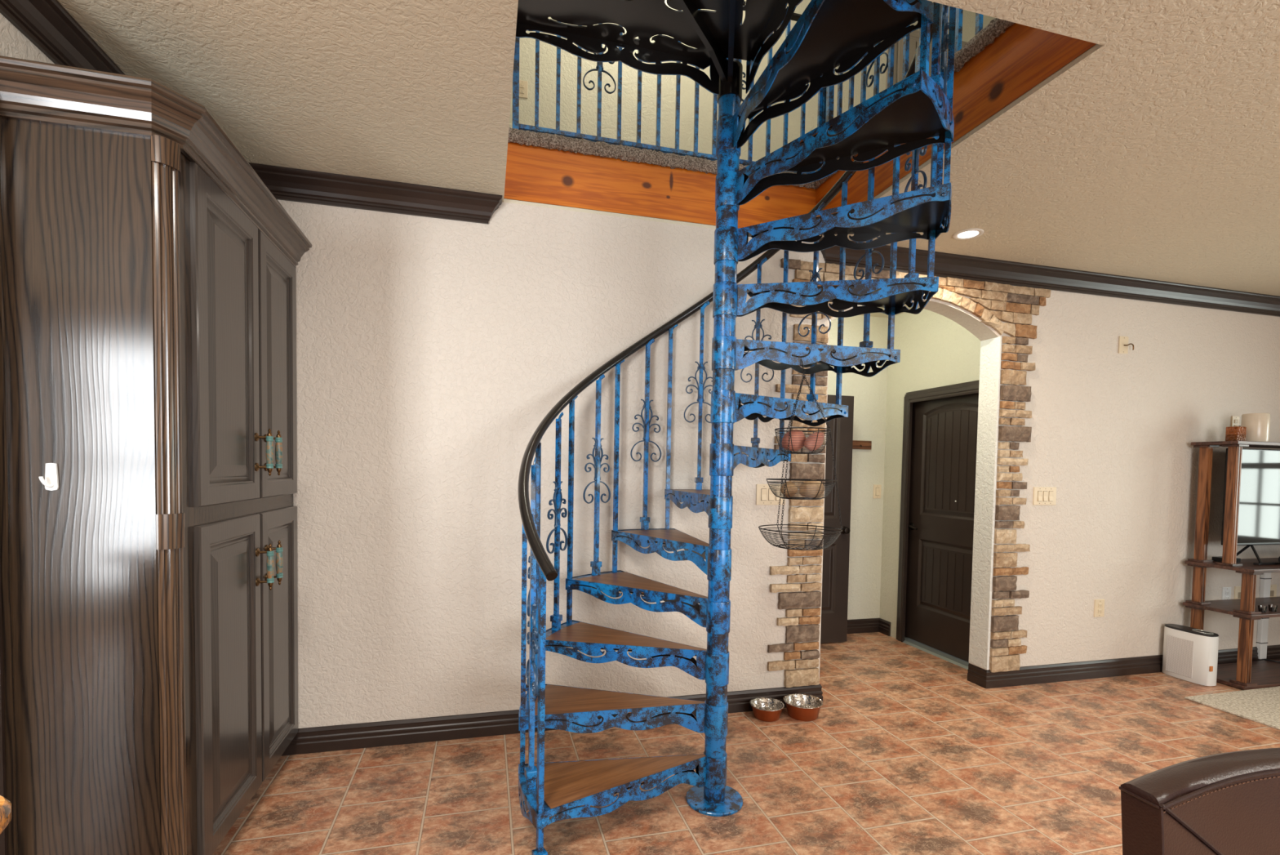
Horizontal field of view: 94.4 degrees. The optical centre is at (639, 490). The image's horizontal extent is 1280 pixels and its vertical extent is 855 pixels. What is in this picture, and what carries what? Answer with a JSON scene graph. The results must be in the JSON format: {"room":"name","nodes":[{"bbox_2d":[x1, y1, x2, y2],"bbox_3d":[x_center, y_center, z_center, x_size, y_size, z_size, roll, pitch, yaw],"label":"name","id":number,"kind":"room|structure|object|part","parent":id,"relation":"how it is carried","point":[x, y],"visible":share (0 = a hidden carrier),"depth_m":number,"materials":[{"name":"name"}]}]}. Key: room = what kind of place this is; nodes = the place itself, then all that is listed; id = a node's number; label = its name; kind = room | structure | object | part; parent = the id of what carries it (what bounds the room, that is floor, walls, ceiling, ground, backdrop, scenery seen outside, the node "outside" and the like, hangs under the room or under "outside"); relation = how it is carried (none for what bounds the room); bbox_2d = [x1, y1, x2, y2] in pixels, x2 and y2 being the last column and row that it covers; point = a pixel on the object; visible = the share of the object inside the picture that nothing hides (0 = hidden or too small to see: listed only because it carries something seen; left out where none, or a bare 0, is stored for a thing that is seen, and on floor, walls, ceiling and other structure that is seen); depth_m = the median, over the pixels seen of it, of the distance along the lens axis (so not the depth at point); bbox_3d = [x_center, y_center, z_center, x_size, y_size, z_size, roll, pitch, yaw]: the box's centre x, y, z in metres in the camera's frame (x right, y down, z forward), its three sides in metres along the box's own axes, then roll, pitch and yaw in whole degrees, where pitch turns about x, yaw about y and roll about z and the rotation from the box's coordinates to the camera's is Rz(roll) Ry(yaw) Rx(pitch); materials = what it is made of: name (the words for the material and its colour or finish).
{"room":"living room","nodes":[
{"label":"living room","id":0,"kind":"room"},
{"bbox_2d":[0,13,54,64],"bbox_3d":[-1.926,-0.077,2.082,0.100,2.722,1.237,0,2,-15],"label":"wall","id":1,"kind":"structure","parent":0,"point":[13,43],"depth_m":1.67,"materials":[{"name":"paint"}]},
{"bbox_2d":[0,552,7,854],"bbox_3d":[-1.767,0.007,1.526,0.126,2.600,0.105,0,2,-15],"label":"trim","id":2,"kind":"structure","parent":1,"relation":"attached to","point":[3,836],"depth_m":1.61,"materials":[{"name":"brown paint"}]},
{"bbox_2d":[57,0,1279,317],"bbox_3d":[1.207,-1.369,1.345,12.400,0.020,7.100,0,2,-15],"label":"ceiling","id":3,"kind":"structure","parent":0,"point":[1153,153],"depth_m":2.20,"materials":[{"name":"paint"}]},
{"bbox_2d":[952,228,983,239],"bbox_3d":[1.820,-1.419,3.289,0.152,0.006,0.152,0,2,-15],"label":"recessed light","id":4,"kind":"object","parent":3,"relation":"in","point":[970,233],"visible":1,"depth_m":3.28,"materials":[{"name":"white paint"}]},
{"bbox_2d":[212,631,1279,854],"bbox_3d":[1.209,1.411,1.462,12.300,0.100,7.100,0,2,-15],"label":"floor","id":5,"kind":"structure","parent":0,"point":[903,753],"depth_m":2.71,"materials":[{"name":"tile"}]},
{"bbox_2d":[0,795,12,834],"bbox_3d":[-1.043,0.897,-0.285,1.050,0.981,1.905,0,2,-15],"label":"countertop","id":6,"kind":"structure","parent":5,"relation":"on","point":[6,814],"depth_m":0.71,"materials":[{"name":"orange stone"}]},
{"bbox_2d":[0,55,311,854],"bbox_3d":[-1.643,0.075,2.180,0.494,2.420,1.200,0,2,-15],"label":"pantry cabinet","id":7,"kind":"object","parent":5,"relation":"on","point":[148,270],"visible":1,"depth_m":1.70,"materials":[{"name":"brown wood"}]},
{"bbox_2d":[38,462,58,490],"bbox_3d":[-1.625,-0.038,1.629,0.033,0.076,0.024,0,2,-15],"label":"hook","id":8,"kind":"object","parent":7,"relation":"attached to","point":[51,482],"visible":1,"depth_m":1.64,"materials":[{"name":"white plastic"}]},
{"bbox_3d":[-1.623,-1.074,2.137,0.494,0.120,1.200,0,2,-15],"label":"cornice","id":9,"kind":"part","parent":7,"relation":"part of","materials":[{"name":"brown wood"}]},
{"bbox_3d":[-1.431,-0.483,2.067,0.022,1.050,0.510,0,2,-15],"label":"door","id":10,"kind":"part","parent":7,"relation":"part of","materials":[{"name":"brown wood"}]},
{"bbox_3d":[-1.450,0.644,2.109,0.022,1.085,0.510,0,2,-15],"label":"door","id":11,"kind":"part","parent":7,"relation":"part of","materials":[{"name":"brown wood"}]},
{"bbox_3d":[-1.453,-0.148,2.298,0.059,0.184,0.033,0,2,-15],"label":"handle","id":12,"kind":"part","parent":7,"relation":"part of","materials":[{"name":"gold metal"}]},
{"bbox_3d":[-1.460,0.298,2.315,0.059,0.184,0.033,0,2,-15],"label":"handle","id":13,"kind":"part","parent":7,"relation":"part of","materials":[{"name":"gold metal"}]},
{"bbox_3d":[-1.479,-0.153,2.399,0.059,0.184,0.033,0,2,-15],"label":"handle","id":14,"kind":"part","parent":7,"relation":"part of","materials":[{"name":"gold metal"}]},
{"bbox_3d":[-1.487,0.294,2.416,0.059,0.184,0.033,0,2,-15],"label":"handle","id":15,"kind":"part","parent":7,"relation":"part of","materials":[{"name":"gold metal"}]},
{"bbox_3d":[-1.559,-0.503,2.554,0.022,1.050,0.457,0,2,-15],"label":"door","id":16,"kind":"part","parent":7,"relation":"part of","materials":[{"name":"brown wood"}]},
{"bbox_3d":[-1.578,0.624,2.596,0.022,1.085,0.457,0,2,-15],"label":"door","id":17,"kind":"part","parent":7,"relation":"part of","materials":[{"name":"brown wood"}]},
{"bbox_2d":[515,0,955,854],"bbox_3d":[0.329,-0.682,2.424,1.689,3.980,1.654,0,2,-15],"label":"spiral staircase","id":18,"kind":"structure","parent":5,"relation":"on","point":[828,35],"depth_m":2.35,"materials":[{"name":"blue metal"}]},
{"bbox_3d":[-0.479,0.922,2.498,0.026,0.093,0.369,1,2,1],"label":"plate","id":19,"kind":"part","parent":18,"relation":"part of","materials":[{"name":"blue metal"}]},
{"bbox_3d":[-0.428,1.150,2.205,0.026,0.093,0.369,0,2,-21],"label":"plate","id":20,"kind":"part","parent":18,"relation":"part of","materials":[{"name":"blue metal"}]},
{"bbox_3d":[-0.240,0.473,3.035,0.026,0.093,0.369,3,3,45],"label":"plate","id":21,"kind":"part","parent":18,"relation":"part of","materials":[{"name":"blue metal"}]},
{"bbox_3d":[0.016,0.255,3.199,0.369,0.093,0.026,0,2,-23],"label":"plate","id":22,"kind":"part","parent":18,"relation":"part of","materials":[{"name":"blue metal"}]},
{"bbox_3d":[0.319,0.041,3.255,0.369,0.093,0.026,1,2,-1],"label":"plate","id":23,"kind":"part","parent":18,"relation":"part of","materials":[{"name":"blue metal"}]},
{"bbox_3d":[0.375,-1.171,2.473,1.647,2.915,1.515,2,2,18],"label":"handrail","id":24,"kind":"part","parent":18,"relation":"part of","materials":[{"name":"brown metal"}]},
{"bbox_3d":[0.624,-0.168,3.195,0.369,0.093,0.026,2,2,21],"label":"plate","id":25,"kind":"part","parent":18,"relation":"part of","materials":[{"name":"blue metal"}]},
{"bbox_2d":[758,359,842,550],"bbox_3d":[0.682,-0.157,2.500,0.344,0.797,0.344,1,2,-1],"label":"hanging basket","id":26,"kind":"object","parent":18,"relation":"hanging from","point":[800,547],"visible":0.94,"depth_m":2.45,"materials":[{"name":"metal"}]},
{"bbox_2d":[780,480,797,497],"bbox_3d":[0.622,-0.005,2.482,0.074,0.069,0.070,1,2,3],"label":"potato","id":27,"kind":"object","parent":26,"relation":"in","point":[784,484],"visible":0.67,"depth_m":2.46,"materials":[{"name":"beige food"}]},
{"bbox_3d":[0.653,-0.163,2.580,0.010,0.646,0.175,0,2,-20],"label":"chain","id":28,"kind":"part","parent":26,"relation":"part of","materials":[{"name":"metal"}]},
{"bbox_3d":[0.626,-0.158,2.435,0.009,0.646,0.175,3,3,40],"label":"chain","id":29,"kind":"part","parent":26,"relation":"part of","materials":[{"name":"metal"}]},
{"bbox_2d":[781,429,805,450],"bbox_3d":[0.655,-0.211,2.508,0.119,0.091,0.094,0,2,-19],"label":"sweet potato","id":30,"kind":"object","parent":26,"relation":"in","point":[797,434],"visible":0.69,"depth_m":2.47,"materials":[{"name":"food"}]},
{"bbox_2d":[799,479,824,497],"bbox_3d":[0.724,-0.007,2.492,0.110,0.077,0.086,0,2,-22],"label":"potato","id":31,"kind":"object","parent":26,"relation":"in","point":[806,482],"visible":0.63,"depth_m":2.46,"materials":[{"name":"beige food"}]},
{"bbox_2d":[804,431,824,450],"bbox_3d":[0.724,-0.205,2.468,0.123,0.083,0.057,-1,3,-42],"label":"sweet potato","id":32,"kind":"object","parent":26,"relation":"in","point":[820,441],"visible":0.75,"depth_m":2.44,"materials":[{"name":"food"}]},
{"bbox_3d":[0.767,-0.157,2.485,0.175,0.646,0.009,1,2,10],"label":"chain","id":33,"kind":"part","parent":26,"relation":"part of","materials":[{"name":"metal"}]},
{"bbox_3d":[0.887,-0.374,3.025,0.369,0.093,0.026,3,3,43],"label":"plate","id":34,"kind":"part","parent":18,"relation":"part of","materials":[{"name":"blue metal"}]},
{"bbox_3d":[1.070,-0.578,2.769,0.026,0.093,0.369,0,2,-25],"label":"plate","id":35,"kind":"part","parent":18,"relation":"part of","materials":[{"name":"blue metal"}]},
{"bbox_3d":[0.718,-1.409,1.687,0.369,0.093,0.026,0,2,-27],"label":"plate","id":36,"kind":"part","parent":18,"relation":"part of","materials":[{"name":"blue metal"}]},
{"bbox_3d":[1.147,-0.781,2.464,0.026,0.093,0.369,1,2,-3],"label":"plate","id":37,"kind":"part","parent":18,"relation":"part of","materials":[{"name":"blue metal"}]},
{"bbox_3d":[0.956,-1.196,1.881,0.026,0.093,0.369,3,3,41],"label":"plate","id":38,"kind":"part","parent":18,"relation":"part of","materials":[{"name":"blue metal"}]},
{"bbox_3d":[1.107,-0.987,2.154,0.026,0.093,0.369,2,2,19],"label":"plate","id":39,"kind":"part","parent":18,"relation":"part of","materials":[{"name":"blue metal"}]},
{"bbox_2d":[749,697,784,721],"bbox_3d":[0.719,1.244,3.360,0.192,0.074,0.192,0,2,-15],"label":"pet bowl","id":40,"kind":"object","parent":5,"relation":"on","point":[764,708],"visible":1,"depth_m":3.36,"materials":[{"name":"orange metal"}]},
{"bbox_2d":[782,693,822,720],"bbox_3d":[0.929,1.240,3.384,0.220,0.087,0.220,0,2,-15],"label":"pet bowl","id":41,"kind":"object","parent":5,"relation":"on","point":[800,706],"visible":1,"depth_m":3.37,"materials":[{"name":"orange metal"}]},
{"bbox_2d":[1162,623,1218,685],"bbox_3d":[3.801,1.128,4.100,0.126,0.351,0.298,0,2,-15],"label":"air purifier","id":42,"kind":"object","parent":5,"relation":"on","point":[1190,654],"visible":1,"depth_m":4.04,"materials":[{"name":"white plastic"}]},
{"bbox_2d":[1164,634,1194,677],"bbox_3d":[3.736,1.147,4.108,0.006,0.255,0.165,0,2,-15],"label":"grille","id":43,"kind":"object","parent":42,"relation":"attached to","point":[1179,648],"depth_m":4.10,"materials":[{"name":"white plastic"}]},
{"bbox_2d":[1118,746,1279,854],"bbox_3d":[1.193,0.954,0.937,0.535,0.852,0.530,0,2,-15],"label":"sofa","id":44,"kind":"object","parent":5,"relation":"on","point":[1227,802],"visible":1,"depth_m":1.09,"materials":[{"name":"brown leather"}]},
{"bbox_2d":[1182,440,1279,689],"bbox_3d":[4.742,0.490,4.251,1.663,1.638,0.395,0,2,-15],"label":"media stand","id":45,"kind":"object","parent":5,"relation":"on","point":[1246,673],"visible":0.88,"depth_m":4.04,"materials":[{"name":"brown wood"}]},
{"bbox_3d":[3.957,1.049,4.218,0.096,0.454,0.096,0,2,-15],"label":"post","id":46,"kind":"part","parent":45,"relation":"part of","materials":[{"name":"brown wood"}]},
{"bbox_3d":[3.964,0.662,4.203,0.096,0.276,0.096,0,2,-15],"label":"post","id":47,"kind":"part","parent":45,"relation":"part of","materials":[{"name":"brown wood"}]},
{"bbox_3d":[3.973,0.092,4.182,0.096,0.820,0.096,0,2,-15],"label":"post","id":48,"kind":"part","parent":45,"relation":"part of","materials":[{"name":"brown wood"}]},
{"bbox_2d":[1211,555,1240,562],"bbox_3d":[4.148,0.488,4.195,0.120,0.030,0.101,0,2,-15],"label":"media box","id":49,"kind":"object","parent":45,"relation":"on","point":[1219,558],"visible":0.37,"depth_m":4.19,"materials":[{"name":"black plastic"}]},
{"bbox_2d":[1182,596,1279,618],"bbox_3d":[4.736,0.822,4.263,1.663,0.022,0.395,0,2,-15],"label":"shelf","id":50,"kind":"object","parent":45,"relation":"attached to","point":[1232,606],"depth_m":4.14,"materials":[{"name":"brown wood"}]},
{"bbox_2d":[1184,557,1279,573],"bbox_3d":[4.741,0.524,4.252,1.663,0.022,0.395,0,2,-15],"label":"shelf","id":51,"kind":"object","parent":45,"relation":"attached to","point":[1246,566],"depth_m":4.05,"materials":[{"name":"brown wood"}]},
{"bbox_3d":[4.025,0.099,4.030,0.096,0.820,0.096,0,2,-15],"label":"post","id":52,"kind":"part","parent":45,"relation":"part of","materials":[{"name":"brown wood"}]},
{"bbox_2d":[1191,440,1279,448],"bbox_3d":[4.740,-0.320,4.279,1.663,0.022,0.273,0,2,-15],"label":"shelf","id":53,"kind":"object","parent":45,"relation":"attached to","point":[1230,444],"depth_m":4.04,"materials":[{"name":"brown wood"}]},
{"bbox_2d":[1225,426,1246,440],"bbox_3d":[4.105,-0.387,4.086,0.084,0.105,0.072,0,2,-15],"label":"candle holder","id":54,"kind":"object","parent":45,"relation":"on","point":[1232,433],"visible":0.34,"depth_m":4.06,"materials":[{"name":"orange wood"}]},
{"bbox_3d":[4.028,1.060,3.947,0.096,0.454,0.096,0,2,-15],"label":"post","id":55,"kind":"part","parent":45,"relation":"part of","materials":[{"name":"brown wood"}]},
{"bbox_2d":[1216,657,1279,689],"bbox_3d":[4.726,1.297,4.288,1.663,0.022,0.380,0,2,-15],"label":"shelf","id":56,"kind":"object","parent":45,"relation":"attached to","point":[1264,673],"depth_m":4.12,"materials":[{"name":"brown wood"}]},
{"bbox_3d":[4.035,0.673,3.933,0.096,0.276,0.096,0,2,-15],"label":"post","id":57,"kind":"part","parent":45,"relation":"part of","materials":[{"name":"brown wood"}]},
{"bbox_2d":[1221,448,1279,564],"bbox_3d":[4.665,0.111,4.272,1.245,0.800,0.225,0,2,-15],"label":"television","id":58,"kind":"object","parent":45,"relation":"on","point":[1259,517],"visible":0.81,"depth_m":4.16,"materials":[{"name":"black plastic"}]},
{"bbox_2d":[1240,413,1270,441],"bbox_3d":[4.264,-0.431,4.110,0.140,0.198,0.140,0,2,-15],"label":"canister","id":59,"kind":"object","parent":45,"relation":"on","point":[1257,424],"visible":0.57,"depth_m":4.06,"materials":[{"name":"white ceramic"}]},
{"bbox_2d":[1257,604,1267,612],"bbox_3d":[4.160,0.791,3.963,0.045,0.042,0.045,0,2,-15],"label":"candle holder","id":60,"kind":"object","parent":45,"relation":"on","point":[1260,609],"visible":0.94,"depth_m":3.96,"materials":[{"name":"black metal"}]},
{"bbox_2d":[1267,604,1277,611],"bbox_3d":[4.257,0.792,3.989,0.045,0.042,0.045,0,2,-15],"label":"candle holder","id":61,"kind":"object","parent":45,"relation":"on","point":[1270,608],"visible":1,"depth_m":3.98,"materials":[{"name":"black metal"}]},
{"bbox_2d":[1184,685,1279,729],"bbox_3d":[4.956,1.355,3.112,2.615,0.011,1.995,0,2,-15],"label":"area rug","id":62,"kind":"object","parent":5,"relation":"on","point":[1261,705],"visible":1,"depth_m":3.65,"materials":[{"name":"beige carpet"}]},
{"bbox_2d":[509,0,995,171],"bbox_3d":[0.298,-3.043,4.659,6.100,2.470,0.100,0,2,-15],"label":"wall","id":63,"kind":"structure","parent":0,"point":[548,52],"depth_m":4.54,"materials":[{"name":"paint"}]},
{"bbox_2d":[519,80,528,98],"bbox_3d":[-0.856,-2.914,4.305,0.080,0.120,0.013,0,2,-15],"label":"wall outlet","id":64,"kind":"object","parent":63,"relation":"attached to","point":[522,84],"visible":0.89,"depth_m":4.30,"materials":[{"name":"beige plastic"}]},
{"bbox_2d":[520,83,524,93],"bbox_3d":[-0.855,-2.913,4.301,0.033,0.067,0.005,0,2,-15],"label":"receptacle","id":65,"kind":"object","parent":64,"relation":"attached to","point":[522,85],"depth_m":4.30,"materials":[{"name":"beige plastic"}]},
{"bbox_2d":[885,30,967,88],"bbox_3d":[2.624,-2.896,5.207,1.100,2.107,0.030,0,2,-15],"label":"door","id":66,"kind":"structure","parent":63,"relation":"in","point":[914,35],"depth_m":5.07,"materials":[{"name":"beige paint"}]},
{"bbox_2d":[277,200,1279,728],"bbox_3d":[2.245,-0.075,3.888,9.085,2.722,0.140,0,2,-15],"label":"wall","id":67,"kind":"structure","parent":0,"point":[431,353],"depth_m":3.15,"materials":[{"name":"paint"}]},
{"bbox_2d":[0,0,502,224],"bbox_3d":[-1.198,-1.373,2.219,1.360,0.118,1.238,0,2,-15],"label":"trim","id":68,"kind":"structure","parent":67,"relation":"attached to","point":[46,24],"depth_m":2.73,"materials":[{"name":"brown paint"}]},
{"bbox_2d":[281,683,822,755],"bbox_3d":[-0.333,1.208,3.257,2.915,0.119,0.157,0,2,-15],"label":"baseboard","id":69,"kind":"structure","parent":67,"relation":"attached to","point":[409,731],"depth_m":2.99,"materials":[{"name":"brown paint"}]},
{"bbox_2d":[503,142,816,228],"bbox_3d":[0.161,-1.610,3.220,1.816,0.290,0.030,0,2,-15],"label":"trim","id":70,"kind":"structure","parent":67,"relation":"attached to","point":[537,175],"depth_m":3.15,"materials":[{"name":"orange wood"}]},
{"bbox_2d":[755,484,785,504],"bbox_3d":[0.757,0.024,3.424,0.184,0.119,0.016,0,2,-15],"label":"light switch","id":71,"kind":"object","parent":67,"relation":"attached to","point":[764,495],"visible":0.85,"depth_m":3.42,"materials":[{"name":"beige plastic"}]},
{"bbox_2d":[767,257,1050,687],"bbox_3d":[1.710,-0.067,3.654,1.950,2.499,0.041,0,2,-15],"label":"stone surround","id":72,"kind":"object","parent":67,"relation":"attached to","point":[986,297],"visible":0.72,"depth_m":3.71,"materials":[{"name":"beige stone"}]},
{"bbox_2d":[815,22,1095,210],"bbox_3d":[1.242,-1.569,2.616,0.030,0.290,1.689,0,2,-15],"label":"trim","id":73,"kind":"structure","parent":67,"relation":"attached to","point":[1022,56],"depth_m":2.23,"materials":[{"name":"orange wood"}]},
{"bbox_2d":[968,336,1001,669],"bbox_3d":[2.264,0.089,3.894,0.016,2.154,0.154,0,2,-15],"label":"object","id":74,"kind":"structure","parent":67,"relation":"attached to","point":[990,348],"depth_m":3.88,"materials":[{"name":"paint"}]},
{"bbox_2d":[1032,486,1056,504],"bbox_3d":[2.684,0.037,3.929,0.186,0.119,0.016,0,2,-15],"label":"light switch","id":75,"kind":"object","parent":67,"relation":"attached to","point":[1042,495],"visible":1,"depth_m":3.92,"materials":[{"name":"beige plastic"}]},
{"bbox_2d":[819,236,1279,316],"bbox_3d":[3.810,-1.361,4.133,5.751,0.118,0.077,0,2,-15],"label":"trim","id":76,"kind":"structure","parent":67,"relation":"attached to","point":[946,264],"depth_m":3.86,"materials":[{"name":"brown paint"}]},
{"bbox_2d":[1093,599,1104,617],"bbox_3d":[3.169,0.811,4.090,0.085,0.122,0.013,0,2,-15],"label":"wall outlet","id":77,"kind":"object","parent":67,"relation":"attached to","point":[1099,605],"visible":1,"depth_m":4.08,"materials":[{"name":"beige plastic"}]},
{"bbox_2d":[1097,603,1102,613],"bbox_3d":[3.170,0.811,4.086,0.033,0.067,0.005,0,2,-15],"label":"receptacle","id":78,"kind":"object","parent":77,"relation":"attached to","point":[1100,605],"depth_m":4.08,"materials":[{"name":"beige plastic"}]},
{"bbox_2d":[967,644,1279,688],"bbox_3d":[4.377,1.241,4.493,4.436,0.119,0.157,0,2,-15],"label":"baseboard","id":79,"kind":"structure","parent":67,"relation":"attached to","point":[1060,672],"depth_m":4.06,"materials":[{"name":"brown paint"}]},
{"bbox_2d":[1118,336,1133,354],"bbox_3d":[3.316,-0.992,4.041,0.102,0.117,0.036,0,2,-15],"label":"cable plate","id":80,"kind":"object","parent":67,"relation":"attached to","point":[1123,344],"visible":1,"depth_m":4.04,"materials":[{"name":"beige plastic"}]},
{"bbox_3d":[3.302,-0.993,4.051,0.080,0.117,0.010,0,2,-15],"label":"plate","id":81,"kind":"part","parent":80,"relation":"part of","materials":[{"name":"beige plastic"}]},
{"bbox_2d":[1221,586,1231,599],"bbox_3d":[4.351,0.776,4.398,0.085,0.120,0.013,0,2,-15],"label":"wall outlet","id":82,"kind":"object","parent":67,"relation":"attached to","point":[1226,591],"visible":0.77,"depth_m":4.39,"materials":[{"name":"white plastic"}]},
{"bbox_2d":[1225,590,1229,599],"bbox_3d":[4.352,0.776,4.394,0.033,0.067,0.005,0,2,-15],"label":"receptacle","id":83,"kind":"object","parent":82,"relation":"attached to","point":[1227,592],"depth_m":4.39,"materials":[{"name":"white plastic"}]},
{"bbox_2d":[1231,415,1239,426],"bbox_3d":[4.367,-0.486,4.350,0.075,0.119,0.013,0,2,-15],"label":"wall outlet","id":84,"kind":"object","parent":67,"relation":"attached to","point":[1234,420],"visible":0.7,"depth_m":4.34,"materials":[{"name":"beige plastic"}]},
{"bbox_2d":[1233,586,1240,599],"bbox_3d":[4.491,0.779,4.436,0.120,0.130,0.010,0,2,-15],"label":"cable plate","id":85,"kind":"object","parent":67,"relation":"attached to","point":[1237,588],"visible":0.33,"depth_m":4.42,"materials":[{"name":"beige plastic"}]},
{"bbox_2d":[1256,572,1271,658],"bbox_3d":[4.724,0.901,4.490,0.072,0.750,0.032,0,2,-15],"label":"cord cover","id":86,"kind":"object","parent":67,"relation":"attached to","point":[1265,579],"visible":0.54,"depth_m":4.48,"materials":[{"name":"white plastic"}]},
{"bbox_2d":[1270,583,1276,596],"bbox_3d":[4.805,0.781,4.519,0.120,0.130,0.010,0,2,-15],"label":"cable plate","id":87,"kind":"object","parent":67,"relation":"attached to","point":[1273,587],"visible":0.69,"depth_m":4.52,"materials":[{"name":"beige plastic"}]},
{"bbox_2d":[827,315,888,619],"bbox_3d":[1.429,-0.131,5.025,1.607,2.722,0.100,0,2,-15],"label":"wall","id":88,"kind":"structure","parent":0,"point":[869,393],"depth_m":5.11,"materials":[{"name":"paint"}]},
{"bbox_2d":[852,440,871,449],"bbox_3d":[1.814,-0.389,5.041,0.362,0.074,0.042,0,2,-15],"label":"key rack","id":89,"kind":"object","parent":88,"relation":"attached to","point":[857,444],"visible":0.51,"depth_m":5.07,"materials":[{"name":"brown wood"}]},
{"bbox_2d":[847,617,890,635],"bbox_3d":[1.463,1.175,4.959,1.357,0.119,0.150,0,2,-15],"label":"baseboard","id":90,"kind":"structure","parent":88,"relation":"attached to","point":[868,624],"depth_m":5.14,"materials":[{"name":"brown paint"}]},
{"bbox_2d":[872,484,881,497],"bbox_3d":[2.057,0.009,5.137,0.075,0.119,0.016,0,2,-15],"label":"light switch","id":91,"kind":"object","parent":88,"relation":"attached to","point":[877,487],"visible":1,"depth_m":5.13,"materials":[{"name":"beige plastic"}]},
{"bbox_2d":[879,307,980,638],"bbox_3d":[2.321,-0.100,4.594,0.100,2.722,1.188,0,2,-15],"label":"wall","id":92,"kind":"structure","parent":0,"point":[936,350],"depth_m":4.90,"materials":[{"name":"paint"}]},
{"bbox_2d":[896,379,979,669],"bbox_3d":[2.330,0.239,4.498,0.126,2.052,0.939,0,2,-15],"label":"door","id":93,"kind":"structure","parent":92,"relation":"in","point":[939,447],"depth_m":4.60,"materials":[{"name":"paint"}]},
{"bbox_3d":[2.226,0.296,4.839,0.058,0.060,0.137,0,2,-15],"label":"handle","id":94,"kind":"part","parent":93,"relation":"part of","materials":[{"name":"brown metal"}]},
{"bbox_3d":[0.987,-1.721,1.997,6.100,0.050,5.700,0,2,-15],"label":"floor","id":95,"kind":"structure","parent":0,"visible":0},
{"bbox_2d":[507,17,1015,189],"bbox_3d":[0.408,-1.745,2.405,1.825,0.092,1.792,0,2,-15],"label":"carpet edge","id":96,"kind":"object","parent":95,"relation":"on","point":[987,36],"visible":0.47,"depth_m":3.05,"materials":[{"name":"beige carpet"}]},
{"bbox_2d":[511,0,826,173],"bbox_3d":[0.225,-2.288,3.257,1.813,0.930,0.040,0,2,-15],"label":"landing railing","id":97,"kind":"object","parent":96,"relation":"on","point":[821,115],"visible":0.32,"depth_m":3.19,"materials":[{"name":"blue metal"}]},
{"bbox_3d":[-0.633,-2.294,3.033,0.032,0.930,0.032,0,2,-15],"label":"post","id":98,"kind":"part","parent":97,"relation":"part of","materials":[{"name":"blue metal"}]},
{"bbox_3d":[0.217,-1.864,3.273,1.797,0.022,0.026,0,2,-15],"label":"rail","id":99,"kind":"part","parent":97,"relation":"part of","materials":[{"name":"blue metal"}]},
{"bbox_3d":[0.232,-2.729,3.241,1.813,0.014,0.040,0,2,-15],"label":"rail","id":100,"kind":"part","parent":97,"relation":"part of","materials":[{"name":"brown metal"}]},
{"bbox_3d":[1.082,-2.282,3.482,0.032,0.930,0.032,0,2,-15],"label":"post","id":101,"kind":"part","parent":97,"relation":"part of","materials":[{"name":"blue metal"}]},
{"bbox_2d":[824,8,983,164],"bbox_3d":[1.313,-2.245,2.600,0.040,0.930,1.742,0,2,-15],"label":"landing railing","id":102,"kind":"object","parent":95,"relation":"on","point":[979,17],"visible":0.27,"depth_m":3.00,"materials":[{"name":"blue metal"}]},
{"bbox_3d":[1.098,-2.279,3.422,0.032,0.930,0.032,0,2,-15],"label":"post","id":103,"kind":"part","parent":102,"relation":"part of","materials":[{"name":"blue metal"}]},
{"bbox_3d":[0.863,-0.110,4.211,0.100,2.722,1.188,0,2,-15],"label":"wall","id":104,"kind":"structure","parent":0,"visible":0},
{"bbox_2d":[820,394,853,642],"bbox_3d":[1.265,0.234,4.672,0.915,1.990,0.104,0,2,-15],"label":"door","id":105,"kind":"structure","parent":104,"relation":"in","point":[835,575],"depth_m":4.78,"materials":[{"name":"paint"}]},
{"bbox_3d":[1.649,0.319,4.758,0.062,0.062,0.068,0,2,-15],"label":"handle","id":106,"kind":"part","parent":105,"relation":"part of","materials":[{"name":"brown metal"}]}
]}

